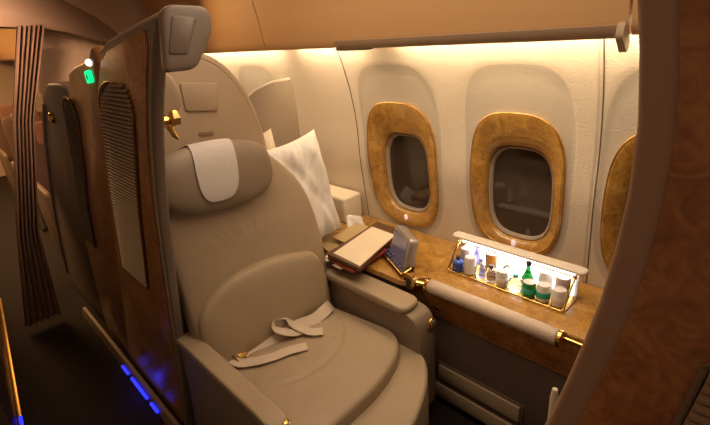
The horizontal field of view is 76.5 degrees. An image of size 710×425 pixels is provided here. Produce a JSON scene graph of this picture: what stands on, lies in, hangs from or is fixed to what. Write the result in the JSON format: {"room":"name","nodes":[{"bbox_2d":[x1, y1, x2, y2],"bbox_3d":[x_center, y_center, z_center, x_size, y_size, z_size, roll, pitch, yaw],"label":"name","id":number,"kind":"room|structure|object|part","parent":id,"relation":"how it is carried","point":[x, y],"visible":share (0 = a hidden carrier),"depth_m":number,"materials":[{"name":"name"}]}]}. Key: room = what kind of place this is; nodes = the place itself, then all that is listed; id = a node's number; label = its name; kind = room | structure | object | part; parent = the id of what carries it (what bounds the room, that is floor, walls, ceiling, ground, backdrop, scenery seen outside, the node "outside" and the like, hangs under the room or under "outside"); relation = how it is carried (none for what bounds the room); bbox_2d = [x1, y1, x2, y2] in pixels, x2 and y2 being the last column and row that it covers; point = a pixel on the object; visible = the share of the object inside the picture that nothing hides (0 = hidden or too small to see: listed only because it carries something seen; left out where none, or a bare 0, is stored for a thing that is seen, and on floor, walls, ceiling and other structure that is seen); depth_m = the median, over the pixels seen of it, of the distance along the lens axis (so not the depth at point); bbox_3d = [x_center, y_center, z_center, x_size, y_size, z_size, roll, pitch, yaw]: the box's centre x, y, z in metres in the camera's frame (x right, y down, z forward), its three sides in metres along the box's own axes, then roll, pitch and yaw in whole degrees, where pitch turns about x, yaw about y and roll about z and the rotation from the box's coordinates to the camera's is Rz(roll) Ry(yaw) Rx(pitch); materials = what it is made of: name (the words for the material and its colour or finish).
{"room":"aircraft cabin","nodes":[
{"label":"aircraft cabin","id":0,"kind":"room"},
{"bbox_2d":[0,61,41,176],"bbox_3d":[-5.820,-1.342,6.006,3.300,2.120,0.100,-24,29,-39],"label":"wall","id":1,"kind":"structure","parent":0,"point":[6,67],"depth_m":6.55,"materials":[{"name":"beige plastic"}]},
{"bbox_2d":[37,0,149,103],"bbox_3d":[-1.587,-0.597,3.304,1.060,2.120,0.060,-24,29,-39],"label":"wall","id":2,"kind":"structure","parent":0,"point":[61,53],"depth_m":2.90,"materials":[{"name":"beige plastic"}]},
{"bbox_2d":[0,0,117,44],"bbox_3d":[-2.498,-0.871,2.112,2.850,0.555,0.150,-24,29,-39],"label":"trim","id":3,"kind":"structure","parent":2,"relation":"attached to","point":[58,16],"depth_m":2.66,"materials":[{"name":"brown plastic"}]},
{"bbox_2d":[12,24,60,327],"bbox_3d":[-1.942,-0.176,2.729,0.638,1.750,0.050,-24,29,-39],"label":"curtain","id":4,"kind":"object","parent":3,"relation":"hanging from","point":[39,298],"visible":1,"depth_m":2.69,"materials":[{"name":"brown fabric"}]},
{"bbox_2d":[0,175,484,424],"bbox_3d":[-2.535,0.655,3.339,3.350,0.060,10.200,-24,29,-39],"label":"floor","id":5,"kind":"structure","parent":0,"point":[66,374],"depth_m":2.55,"materials":[{"name":"carpet"}]},
{"bbox_2d":[0,104,14,195],"bbox_3d":[-3.917,-0.713,5.397,0.530,1.116,0.636,-24,29,-39],"label":"chair","id":6,"kind":"object","parent":5,"relation":"on","point":[6,156],"visible":0.2,"depth_m":5.32,"materials":[{"name":"brown"}]},
{"bbox_3d":[-4.083,-0.950,5.464,0.455,0.648,0.208,-24,29,-39],"label":"backrest","id":7,"kind":"part","parent":6,"relation":"part of","materials":[{"name":"brown"}]},
{"bbox_3d":[-4.053,-0.417,5.312,0.040,0.658,0.520,-24,29,-39],"label":"armrest","id":8,"kind":"part","parent":6,"relation":"part of","materials":[{"name":"brown"}]},
{"bbox_2d":[0,298,24,424],"bbox_3d":[-2.311,0.550,2.286,0.820,0.900,1.700,-24,29,-39],"label":"base","id":9,"kind":"object","parent":5,"relation":"on","point":[11,413],"visible":1,"depth_m":2.31,"materials":[{"name":"brown"}]},
{"bbox_3d":[-2.318,0.553,2.280,0.799,0.900,1.700,-24,29,-39],"label":"panel","id":10,"kind":"part","parent":9,"relation":"part of","materials":[{"name":"brown wood"}]},
{"bbox_2d":[19,416,23,424],"bbox_3d":[-1.582,0.994,2.135,0.016,0.016,0.080,-22,28,-35],"label":"lamp","id":11,"kind":"object","parent":9,"relation":"on","point":[21,421],"depth_m":2.13,"materials":[{"name":"blue plastic"}]},
{"bbox_2d":[2,110,46,230],"bbox_3d":[-3.163,-0.465,4.636,0.530,1.116,0.636,-24,29,-39],"label":"chair","id":12,"kind":"object","parent":5,"relation":"on","point":[7,121],"visible":0.12,"depth_m":4.51,"materials":[{"name":"brown"}]},
{"bbox_3d":[-3.329,-0.701,4.703,0.455,0.648,0.208,-24,29,-39],"label":"backrest","id":13,"kind":"part","parent":12,"relation":"part of","materials":[{"name":"brown"}]},
{"bbox_3d":[-3.299,-0.169,4.551,0.040,0.658,0.520,-24,29,-39],"label":"armrest","id":14,"kind":"part","parent":12,"relation":"part of","materials":[{"name":"brown"}]},
{"bbox_2d":[35,121,61,254],"bbox_3d":[-2.409,-0.216,3.874,0.530,1.116,0.636,-24,29,-39],"label":"chair","id":15,"kind":"object","parent":5,"relation":"on","point":[44,196],"visible":0.18,"depth_m":3.79,"materials":[{"name":"brown"}]},
{"bbox_3d":[-2.575,-0.453,3.941,0.455,0.648,0.208,-24,29,-39],"label":"backrest","id":16,"kind":"part","parent":15,"relation":"part of","materials":[{"name":"brown"}]},
{"bbox_3d":[-2.545,0.080,3.789,0.040,0.658,0.520,-24,29,-39],"label":"armrest","id":17,"kind":"part","parent":15,"relation":"part of","materials":[{"name":"brown"}]},
{"bbox_2d":[42,81,105,323],"bbox_3d":[-1.650,0.011,2.620,0.076,1.530,1.823,-24,29,-39],"label":"partition panel","id":18,"kind":"object","parent":5,"relation":"on","point":[72,242],"visible":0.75,"depth_m":2.48,"materials":[{"name":"brown plastic"}]},
{"bbox_2d":[82,307,179,424],"bbox_3d":[-1.306,0.826,2.526,0.032,0.045,1.500,-24,29,-39],"label":"baseboard","id":19,"kind":"structure","parent":5,"relation":"on","point":[164,413],"depth_m":2.43,"materials":[{"name":"brown wood"}]},
{"bbox_2d":[121,365,129,374],"bbox_3d":[-1.240,0.851,2.432,0.016,0.016,0.090,-24,29,-39],"label":"floor light","id":20,"kind":"object","parent":19,"relation":"attached to","point":[123,367],"visible":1,"depth_m":2.42,"materials":[{"name":"blue plastic"}]},
{"bbox_2d":[130,377,148,399],"bbox_3d":[-1.100,0.895,2.296,0.016,0.016,0.210,-24,29,-39],"label":"floor light","id":21,"kind":"object","parent":19,"relation":"attached to","point":[132,379],"visible":1,"depth_m":2.28,"materials":[{"name":"blue plastic"}]},
{"bbox_2d":[149,402,158,412],"bbox_3d":[-0.964,0.938,2.163,0.016,0.016,0.080,-24,29,-39],"label":"floor light","id":22,"kind":"object","parent":19,"relation":"attached to","point":[151,404],"visible":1,"depth_m":2.16,"materials":[{"name":"blue plastic"}]},
{"bbox_2d":[98,5,266,424],"bbox_3d":[-0.609,0.106,1.930,0.672,1.712,1.480,-24,29,-39],"label":"shell","id":23,"kind":"object","parent":5,"relation":"on","point":[158,65],"visible":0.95,"depth_m":1.49,"materials":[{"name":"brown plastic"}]},
{"bbox_2d":[62,46,128,356],"bbox_3d":[-1.140,0.134,2.061,0.046,1.647,1.336,-24,29,-39],"label":"partition panel","id":24,"kind":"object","parent":23,"relation":"attached to","point":[81,112],"depth_m":1.84,"materials":[{"name":"orange wood"}]},
{"bbox_3d":[-1.204,-0.140,1.966,0.006,0.741,0.596,-24,29,-39],"label":"louvre frame","id":25,"kind":"part","parent":24,"relation":"part of","materials":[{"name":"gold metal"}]},
{"bbox_2d":[85,59,91,65],"bbox_3d":[-0.799,-0.448,1.348,0.012,0.020,0.040,-24,29,-39],"label":"light","id":26,"kind":"object","parent":24,"relation":"attached to","point":[88,62],"depth_m":1.34,"materials":[{"name":"white"}]},
{"bbox_3d":[-0.779,-0.056,1.514,0.006,0.761,0.610,-24,29,-39],"label":"louvre frame","id":27,"kind":"part","parent":23,"relation":"part of","materials":[{"name":"brown wood"}]},
{"bbox_3d":[-0.562,-0.431,1.108,0.012,0.079,0.438,-24,29,-39],"label":"rail","id":28,"kind":"part","parent":23,"relation":"part of","materials":[{"name":"beige plastic"}]},
{"bbox_3d":[-0.865,0.204,1.762,0.009,1.642,1.338,-24,29,-39],"label":"wood panel","id":29,"kind":"part","parent":23,"relation":"part of","materials":[{"name":"brown wood"}]},
{"bbox_2d":[164,110,181,139],"bbox_3d":[-0.496,-0.236,1.222,0.055,0.079,0.042,-24,29,-39],"label":"reading lamp","id":30,"kind":"object","parent":23,"relation":"attached to","point":[174,119],"visible":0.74,"depth_m":1.21,"materials":[{"name":"gold metal"}]},
{"bbox_3d":[-0.496,-0.216,1.224,0.027,0.040,0.018,2,23,16],"label":"stem","id":31,"kind":"part","parent":30,"relation":"part of","materials":[{"name":"gold metal"}]},
{"bbox_3d":[-0.364,-0.375,0.951,0.073,0.074,0.013,-24,29,-39],"label":"wing plate","id":32,"kind":"part","parent":23,"relation":"part of","materials":[{"name":"brown plastic"}]},
{"bbox_2d":[164,53,266,155],"bbox_3d":[-0.576,0.116,1.970,0.578,1.558,0.055,-24,29,-39],"label":"hood","id":33,"kind":"object","parent":23,"relation":"attached to","point":[215,105],"depth_m":1.77,"materials":[{"name":"beige plastic"}]},
{"bbox_2d":[263,128,275,149],"bbox_3d":[-0.433,-0.161,2.160,0.243,0.458,0.109,-24,29,-39],"label":"cushion","id":34,"kind":"object","parent":23,"relation":"on","point":[268,137],"visible":0.07,"depth_m":2.10,"materials":[{"name":"beige fabric"}]},
{"bbox_2d":[165,139,436,424],"bbox_3d":[-0.161,0.377,1.690,0.794,1.283,0.960,-24,29,-39],"label":"armchair","id":35,"kind":"object","parent":5,"relation":"on","point":[247,260],"visible":0.93,"depth_m":1.69,"materials":[{"name":"beige leather"}]},
{"bbox_2d":[173,138,238,201],"bbox_3d":[-0.512,-0.156,1.615,0.191,0.200,0.142,-24,29,-39],"label":"towel","id":36,"kind":"object","parent":35,"relation":"on","point":[215,161],"visible":0.98,"depth_m":1.57,"materials":[{"name":"beige fabric"}]},
{"bbox_3d":[-0.434,0.543,1.504,0.068,0.040,0.645,-24,29,-39],"label":"armrest","id":37,"kind":"part","parent":35,"relation":"part of","materials":[{"name":"beige leather"}]},
{"bbox_3d":[-0.430,0.134,1.837,0.650,0.796,0.242,-24,29,-39],"label":"backrest","id":38,"kind":"part","parent":35,"relation":"part of","materials":[{"name":"beige leather"}]},
{"bbox_2d":[198,251,329,362],"bbox_3d":[-0.354,0.357,1.833,0.603,0.335,0.105,-24,29,-39],"label":"lumbar cushion","id":39,"kind":"object","parent":35,"relation":"on","point":[238,307],"depth_m":1.76,"materials":[{"name":"beige leather"}]},
{"bbox_2d":[229,300,334,367],"bbox_3d":[-0.249,0.478,1.809,0.518,0.100,0.214,-24,29,-39],"label":"belt","id":40,"kind":"object","parent":35,"relation":"on","point":[300,326],"visible":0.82,"depth_m":1.81,"materials":[{"name":"beige woven fabric webbing"},{"name":"polished gold metal"}]},
{"bbox_3d":[-0.435,0.540,1.740,0.029,0.031,0.052,6,25,24],"label":"buckle plate","id":41,"kind":"part","parent":40,"relation":"part of","materials":[{"name":"gold metal"}]},
{"bbox_2d":[233,308,399,424],"bbox_3d":[-0.142,0.601,1.739,0.632,0.121,0.558,-24,29,-39],"label":"seat cushion","id":42,"kind":"object","parent":35,"relation":"on","point":[345,372],"depth_m":1.65,"materials":[{"name":"beige leather"}]},
{"bbox_3d":[0.006,0.304,1.988,0.110,0.040,0.635,-24,29,-39],"label":"armrest","id":43,"kind":"part","parent":35,"relation":"part of","materials":[{"name":"beige leather"}]},
{"bbox_2d":[322,184,602,424],"bbox_3d":[0.272,0.412,2.175,0.422,0.780,2.200,-24,29,-39],"label":"console","id":44,"kind":"object","parent":5,"relation":"on","point":[496,373],"visible":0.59,"depth_m":1.80,"materials":[{"name":"brown wood"}]},
{"bbox_2d":[248,78,299,147],"bbox_3d":[-0.392,-0.247,2.319,0.308,0.831,0.035,-24,29,-39],"label":"divider","id":45,"kind":"object","parent":44,"relation":"on","point":[274,104],"visible":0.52,"depth_m":2.22,"materials":[{"name":"beige plastic"}]},
{"bbox_2d":[267,129,341,238],"bbox_3d":[-0.242,-0.088,2.140,0.368,0.577,0.198,-24,29,-39],"label":"pillow","id":46,"kind":"object","parent":44,"relation":"on","point":[302,157],"visible":0.56,"depth_m":2.07,"materials":[{"name":"white fabric"}]},
{"bbox_2d":[322,223,365,251],"bbox_3d":[0.002,0.145,2.223,0.367,0.008,0.240,-24,29,-39],"label":"booklet","id":47,"kind":"object","parent":44,"relation":"on","point":[332,243],"visible":0.19,"depth_m":2.21,"materials":[{"name":"brown paper"}]},
{"bbox_2d":[333,223,367,242],"bbox_3d":[-0.016,0.105,2.239,0.117,0.006,0.207,12,28,36],"label":"booklet","id":48,"kind":"object","parent":47,"relation":"on","point":[354,229],"visible":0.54,"depth_m":2.25,"materials":[{"name":"brown paper"}]},
{"bbox_3d":[0.029,0.181,2.088,0.322,0.007,0.198,-24,29,-39],"label":"magazine","id":49,"kind":"object","parent":47,"relation":"on","visible":0},
{"bbox_2d":[328,243,390,273],"bbox_3d":[0.030,0.181,2.065,0.309,0.010,0.209,-24,29,-39],"label":"booklet","id":50,"kind":"object","parent":49,"relation":"on","point":[382,252],"visible":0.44,"depth_m":1.98,"materials":[{"name":"red"}]},
{"bbox_2d":[328,222,394,271],"bbox_3d":[0.067,0.146,2.086,0.210,0.021,0.428,12,28,36],"label":"folder","id":51,"kind":"object","parent":50,"relation":"on","point":[357,252],"visible":0.84,"depth_m":2.04,"materials":[{"name":"brown leather"}]},
{"bbox_2d":[346,215,363,227],"bbox_3d":[-0.001,0.054,2.365,0.120,0.093,0.070,-24,29,-39],"label":"napkin","id":52,"kind":"object","parent":44,"relation":"on","point":[350,219],"visible":0.65,"depth_m":2.35,"materials":[{"name":"white paper"}]},
{"bbox_2d":[383,244,411,275],"bbox_3d":[0.176,0.205,1.974,0.053,0.036,0.259,-11,23,-15],"label":"cradle","id":53,"kind":"object","parent":44,"relation":"on","point":[389,255],"visible":0.79,"depth_m":1.95,"materials":[{"name":"black plastic"}]},
{"bbox_2d":[391,225,418,272],"bbox_3d":[0.214,0.152,1.960,0.076,0.157,0.198,-10,23,-13],"label":"controller","id":54,"kind":"object","parent":53,"relation":"in","point":[404,245],"visible":0.91,"depth_m":1.90,"materials":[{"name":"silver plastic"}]},
{"bbox_3d":[0.287,0.491,2.208,0.385,0.606,2.170,-24,29,-39],"label":"panel","id":55,"kind":"part","parent":44,"relation":"part of","materials":[{"name":"brown wood"}]},
{"bbox_3d":[0.517,0.845,1.942,0.008,0.090,0.424,-24,29,-39],"label":"slot frame","id":56,"kind":"part","parent":44,"relation":"part of","materials":[{"name":"brown plastic"}]},
{"bbox_3d":[0.515,0.748,1.894,0.008,0.095,0.404,-24,29,-39],"label":"slot frame","id":57,"kind":"part","parent":44,"relation":"part of","materials":[{"name":"brown plastic"}]},
{"bbox_2d":[401,272,582,347],"bbox_3d":[0.553,0.375,1.578,0.076,0.072,0.971,-24,29,-39],"label":"bolster","id":58,"kind":"object","parent":44,"relation":"attached to","point":[537,329],"visible":0.93,"depth_m":1.62,"materials":[{"name":"beige leather"}]},
{"bbox_3d":[0.799,0.448,1.372,0.012,0.011,0.315,-24,29,-39],"label":"rod","id":59,"kind":"part","parent":58,"relation":"part of","materials":[{"name":"gold metal"}]},
{"bbox_2d":[447,231,588,312],"bbox_3d":[0.595,0.219,1.754,0.138,0.132,0.549,-24,29,-39],"label":"bar","id":60,"kind":"object","parent":44,"relation":"on","point":[518,257],"visible":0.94,"depth_m":1.73,"materials":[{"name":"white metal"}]},
{"bbox_3d":[0.418,0.179,1.899,0.094,0.116,0.012,-24,29,-39],"label":"post","id":61,"kind":"part","parent":60,"relation":"part of","materials":[{"name":"gold metal"}]},
{"bbox_2d":[453,255,463,271],"bbox_3d":[0.432,0.210,1.884,0.046,0.066,0.046,-24,29,-39],"label":"bottle","id":62,"kind":"object","parent":60,"relation":"in","point":[458,263],"visible":1,"depth_m":1.87,"materials":[{"name":"blue glass"}]},
{"bbox_2d":[460,246,470,260],"bbox_3d":[0.471,0.186,1.917,0.043,0.080,0.043,-24,29,-39],"label":"drink can","id":63,"kind":"object","parent":60,"relation":"in","point":[465,250],"visible":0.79,"depth_m":1.90,"materials":[{"name":"beige metal"}]},
{"bbox_3d":[0.468,0.150,1.902,0.039,0.003,0.039,-24,29,-39],"label":"can lid","id":64,"kind":"part","parent":63,"relation":"part of","materials":[{"name":"beige"}]},
{"bbox_2d":[464,254,475,274],"bbox_3d":[0.473,0.215,1.851,0.048,0.074,0.048,-24,29,-39],"label":"drink can","id":65,"kind":"object","parent":60,"relation":"in","point":[469,260],"visible":0.96,"depth_m":1.83,"materials":[{"name":"beige metal"}]},
{"bbox_3d":[0.471,0.183,1.837,0.043,0.003,0.043,-24,29,-39],"label":"can lid","id":66,"kind":"part","parent":65,"relation":"part of","materials":[{"name":"beige metal"}]},
{"bbox_2d":[473,247,482,264],"bbox_3d":[0.508,0.185,1.874,0.049,0.106,0.049,-24,29,-39],"label":"bottle","id":67,"kind":"object","parent":60,"relation":"in","point":[477,253],"visible":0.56,"depth_m":1.85,"materials":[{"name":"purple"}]},
{"bbox_2d":[475,257,485,278],"bbox_3d":[0.508,0.222,1.819,0.044,0.082,0.044,-24,29,-39],"label":"bottle","id":68,"kind":"object","parent":60,"relation":"in","point":[480,268],"visible":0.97,"depth_m":1.81,"materials":[{"name":"clear glass"}]},
{"bbox_2d":[485,264,496,282],"bbox_3d":[0.539,0.239,1.783,0.046,0.072,0.046,-24,29,-39],"label":"bottle","id":69,"kind":"object","parent":60,"relation":"in","point":[490,272],"visible":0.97,"depth_m":1.77,"materials":[{"name":"clear glass"}]},
{"bbox_2d":[485,251,497,269],"bbox_3d":[0.554,0.206,1.832,0.048,0.093,0.048,-24,29,-39],"label":"drink can","id":70,"kind":"object","parent":60,"relation":"in","point":[490,257],"visible":0.53,"depth_m":1.81,"materials":[{"name":"brown metal"}]},
{"bbox_3d":[0.551,0.164,1.815,0.043,0.003,0.043,-24,29,-39],"label":"can lid","id":71,"kind":"part","parent":70,"relation":"part of","materials":[{"name":"beige metal"}]},
{"bbox_2d":[496,268,508,287],"bbox_3d":[0.573,0.254,1.750,0.047,0.064,0.047,-24,29,-39],"label":"drink can","id":72,"kind":"object","parent":60,"relation":"in","point":[502,276],"visible":0.99,"depth_m":1.73,"materials":[{"name":"beige metal"}]},
{"bbox_3d":[0.571,0.226,1.738,0.041,0.003,0.041,-24,29,-39],"label":"lid","id":73,"kind":"part","parent":72,"relation":"part of","materials":[{"name":"beige metal"}]},
{"bbox_3d":[0.559,0.295,1.732,0.006,0.006,0.476,-24,29,-39],"label":"rail","id":74,"kind":"part","parent":60,"relation":"part of","materials":[{"name":"gold metal"}]},
{"bbox_2d":[502,258,512,277],"bbox_3d":[0.604,0.223,1.786,0.041,0.089,0.041,-24,29,-39],"label":"bottle","id":75,"kind":"object","parent":60,"relation":"in","point":[507,266],"visible":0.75,"depth_m":1.77,"materials":[{"name":"clear glass"}]},
{"bbox_2d":[451,267,576,310],"bbox_3d":[0.606,0.278,1.775,0.120,0.005,0.484,-24,29,-39],"label":"tray","id":76,"kind":"object","parent":60,"relation":"on","point":[573,296],"depth_m":1.69,"materials":[{"name":"gold metal"}]},
{"bbox_2d":[508,273,521,291],"bbox_3d":[0.611,0.263,1.715,0.049,0.068,0.049,-24,29,-39],"label":"bottle","id":77,"kind":"object","parent":60,"relation":"in","point":[515,283],"visible":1,"depth_m":1.70,"materials":[{"name":"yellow glass"}]},
{"bbox_3d":[0.605,0.174,1.740,0.006,0.006,0.476,-24,29,-39],"label":"rail","id":78,"kind":"part","parent":60,"relation":"part of","materials":[{"name":"gold metal"}]},
{"bbox_2d":[462,240,572,274],"bbox_3d":[0.612,0.169,1.748,0.008,0.006,0.450,-24,29,-39],"label":"lamp","id":79,"kind":"object","parent":60,"relation":"on","point":[548,264],"depth_m":1.72,"materials":[{"name":"white"}]},
{"bbox_3d":[0.637,0.211,1.787,0.006,0.098,0.450,-24,29,-39],"label":"light panel","id":80,"kind":"part","parent":60,"relation":"part of","materials":[{"name":"white plastic"}]},
{"bbox_3d":[0.621,0.151,1.759,0.050,0.014,0.549,-24,29,-39],"label":"lid","id":81,"kind":"part","parent":60,"relation":"part of","materials":[{"name":"beige"}]},
{"bbox_3d":[0.643,0.206,1.790,0.010,0.112,0.476,-24,29,-39],"label":"panel","id":82,"kind":"part","parent":60,"relation":"part of","materials":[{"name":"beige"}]},
{"bbox_2d":[521,261,533,282],"bbox_3d":[0.656,0.237,1.707,0.048,0.114,0.048,-24,29,-39],"label":"bottle","id":83,"kind":"object","parent":60,"relation":"in","point":[527,274],"visible":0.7,"depth_m":1.69,"materials":[{"name":"green glass"}]},
{"bbox_3d":[0.657,0.243,1.710,0.046,0.101,0.046,-24,29,-39],"label":"glass","id":84,"kind":"part","parent":83,"relation":"part of","materials":[{"name":"green glass"}]},
{"bbox_2d":[522,279,535,297],"bbox_3d":[0.646,0.282,1.673,0.050,0.059,0.050,-24,29,-39],"label":"drink can","id":85,"kind":"object","parent":60,"relation":"in","point":[528,285],"visible":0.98,"depth_m":1.66,"materials":[{"name":"green metal"}]},
{"bbox_3d":[0.644,0.256,1.662,0.043,0.003,0.043,-24,29,-39],"label":"lid","id":86,"kind":"part","parent":85,"relation":"part of","materials":[{"name":"beige metal"}]},
{"bbox_2d":[536,281,551,302],"bbox_3d":[0.686,0.289,1.639,0.052,0.066,0.052,-24,29,-39],"label":"drink can","id":87,"kind":"object","parent":60,"relation":"in","point":[543,288],"visible":1,"depth_m":1.62,"materials":[{"name":"beige"}]},
{"bbox_3d":[0.684,0.260,1.627,0.045,0.003,0.045,-24,29,-39],"label":"lid","id":88,"kind":"part","parent":87,"relation":"part of","materials":[{"name":"beige metal"}]},
{"bbox_2d":[538,268,553,292],"bbox_3d":[0.712,0.257,1.680,0.053,0.089,0.053,-24,29,-39],"label":"drink can","id":89,"kind":"object","parent":60,"relation":"in","point":[547,275],"visible":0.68,"depth_m":1.65,"materials":[{"name":"beige metal"}]},
{"bbox_3d":[0.708,0.217,1.663,0.048,0.003,0.048,-24,29,-39],"label":"can lid","id":90,"kind":"part","parent":89,"relation":"part of","materials":[{"name":"beige metal"}]},
{"bbox_2d":[551,286,566,307],"bbox_3d":[0.726,0.300,1.603,0.052,0.066,0.052,-24,29,-39],"label":"drink can","id":91,"kind":"object","parent":60,"relation":"in","point":[559,293],"visible":0.91,"depth_m":1.58,"materials":[{"name":"beige metal"}]},
{"bbox_3d":[0.724,0.272,1.591,0.045,0.003,0.045,-24,29,-39],"label":"lid","id":92,"kind":"part","parent":91,"relation":"part of","materials":[{"name":"beige metal"}]},
{"bbox_2d":[555,273,571,294],"bbox_3d":[0.755,0.271,1.638,0.053,0.089,0.053,-24,29,-39],"label":"drink can","id":93,"kind":"object","parent":60,"relation":"in","point":[563,280],"visible":0.63,"depth_m":1.61,"materials":[{"name":"beige metal"}]},
{"bbox_3d":[0.751,0.231,1.621,0.048,0.003,0.048,-24,29,-39],"label":"can lid","id":94,"kind":"part","parent":93,"relation":"part of","materials":[{"name":"beige metal"}]},
{"bbox_3d":[0.750,0.284,1.575,0.094,0.116,0.012,-24,29,-39],"label":"post","id":95,"kind":"part","parent":60,"relation":"part of","materials":[{"name":"gold metal"}]},
{"bbox_2d":[547,387,557,419],"bbox_3d":[0.816,0.855,1.295,0.330,0.585,0.547,-24,29,-39],"label":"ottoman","id":96,"kind":"object","parent":5,"relation":"on","point":[554,393],"visible":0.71,"depth_m":1.36,"materials":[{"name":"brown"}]},
{"bbox_2d":[545,0,709,424],"bbox_3d":[0.465,0.578,0.472,0.071,1.780,0.979,-24,29,-39],"label":"wall","id":97,"kind":"structure","parent":5,"relation":"on","point":[643,358],"depth_m":0.39,"materials":[{"name":"brown wood"}]},
{"bbox_3d":[0.384,0.495,0.478,0.007,0.849,0.424,-24,29,-39],"label":"louvre frame","id":98,"kind":"part","parent":97,"relation":"part of","materials":[{"name":"brown wood"}]},
{"bbox_2d":[205,34,638,288],"bbox_3d":[0.385,-0.015,2.079,0.243,1.660,4.700,-24,29,-39],"label":"wall","id":99,"kind":"structure","parent":0,"point":[455,87],"depth_m":1.79,"materials":[{"name":"beige plastic"}]},
{"bbox_2d":[337,51,368,214],"bbox_3d":[-0.008,-0.377,2.316,0.153,0.970,0.004,-24,29,-39],"label":"trim","id":100,"kind":"structure","parent":99,"relation":"attached to","point":[337,51],"depth_m":2.31,"materials":[{"name":"brown"}]},
{"bbox_2d":[367,102,438,226],"bbox_3d":[0.242,-0.229,2.208,0.114,0.632,0.430,-24,29,-39],"label":"window","id":101,"kind":"structure","parent":99,"relation":"in","point":[401,143],"depth_m":2.24,"materials":[{"name":"brown wood"}]},
{"bbox_3d":[0.281,-0.201,2.257,0.015,0.378,0.258,-24,29,-39],"label":"pane","id":102,"kind":"part","parent":101,"relation":"part of","materials":[{"name":"clear glass"}]},
{"bbox_2d":[470,112,565,254],"bbox_3d":[0.650,-0.110,1.806,0.113,0.598,0.394,-24,29,-39],"label":"window","id":103,"kind":"structure","parent":99,"relation":"in","point":[518,160],"depth_m":1.82,"materials":[{"name":"brown wood"}]},
{"bbox_3d":[0.689,-0.081,1.855,0.015,0.378,0.258,-24,29,-39],"label":"pane","id":104,"kind":"part","parent":103,"relation":"part of","materials":[{"name":"clear glass"}]},
{"bbox_2d":[581,39,599,281],"bbox_3d":[0.796,-0.124,1.533,0.153,0.970,0.006,-24,29,-39],"label":"trim","id":105,"kind":"structure","parent":99,"relation":"attached to","point":[598,40],"depth_m":1.52,"materials":[{"name":"beige"}]},
{"bbox_2d":[586,39,604,283],"bbox_3d":[0.806,-0.120,1.523,0.153,0.970,0.004,-24,29,-39],"label":"trim","id":106,"kind":"structure","parent":99,"relation":"attached to","point":[603,39],"depth_m":1.50,"materials":[{"name":"brown"}]},
{"bbox_2d":[600,134,636,269],"bbox_3d":[1.026,0.021,1.449,0.111,0.602,0.412,-24,29,-39],"label":"window","id":107,"kind":"structure","parent":99,"relation":"in","point":[617,184],"depth_m":1.53,"materials":[{"name":"brown wood"}]},
{"bbox_3d":[-3.042,-1.194,2.221,2.420,0.040,10.200,-24,29,-39],"label":"ceiling","id":108,"kind":"structure","parent":0,"visible":0},
{"bbox_2d":[0,29,15,60],"bbox_3d":[-3.351,-1.852,4.702,0.693,0.548,4.700,-24,29,-39],"label":"bin","id":109,"kind":"object","parent":108,"relation":"attached to","point":[7,36],"visible":0.03,"depth_m":4.72,"materials":[{"name":"brown plastic"}]},
{"bbox_2d":[141,0,268,53],"bbox_3d":[-1.052,-1.161,2.454,0.720,0.600,1.237,-24,29,-39],"label":"bin","id":110,"kind":"object","parent":108,"relation":"attached to","point":[235,25],"visible":0.43,"depth_m":2.40,"materials":[{"name":"brown plastic"}]},
{"bbox_2d":[252,0,632,51],"bbox_3d":[-0.042,-0.825,1.478,0.720,0.641,1.635,-24,29,-39],"label":"bin","id":111,"kind":"object","parent":108,"relation":"attached to","point":[342,25],"visible":1,"depth_m":1.53,"materials":[{"name":"brown plastic"}]},
{"bbox_2d":[335,48,372,50],"bbox_3d":[-0.008,-0.679,1.873,0.024,0.013,0.230,-24,29,-39],"label":"lamp","id":112,"kind":"object","parent":111,"relation":"attached to","point":[337,49],"depth_m":1.86,"materials":[{"name":"white plastic"}]},
{"bbox_2d":[631,0,638,34],"bbox_3d":[1.089,-0.487,0.367,0.720,0.600,1.592,-24,29,-39],"label":"bin","id":113,"kind":"object","parent":108,"relation":"attached to","point":[634,21],"visible":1,"depth_m":1.13,"materials":[{"name":"brown plastic"}]}
]}

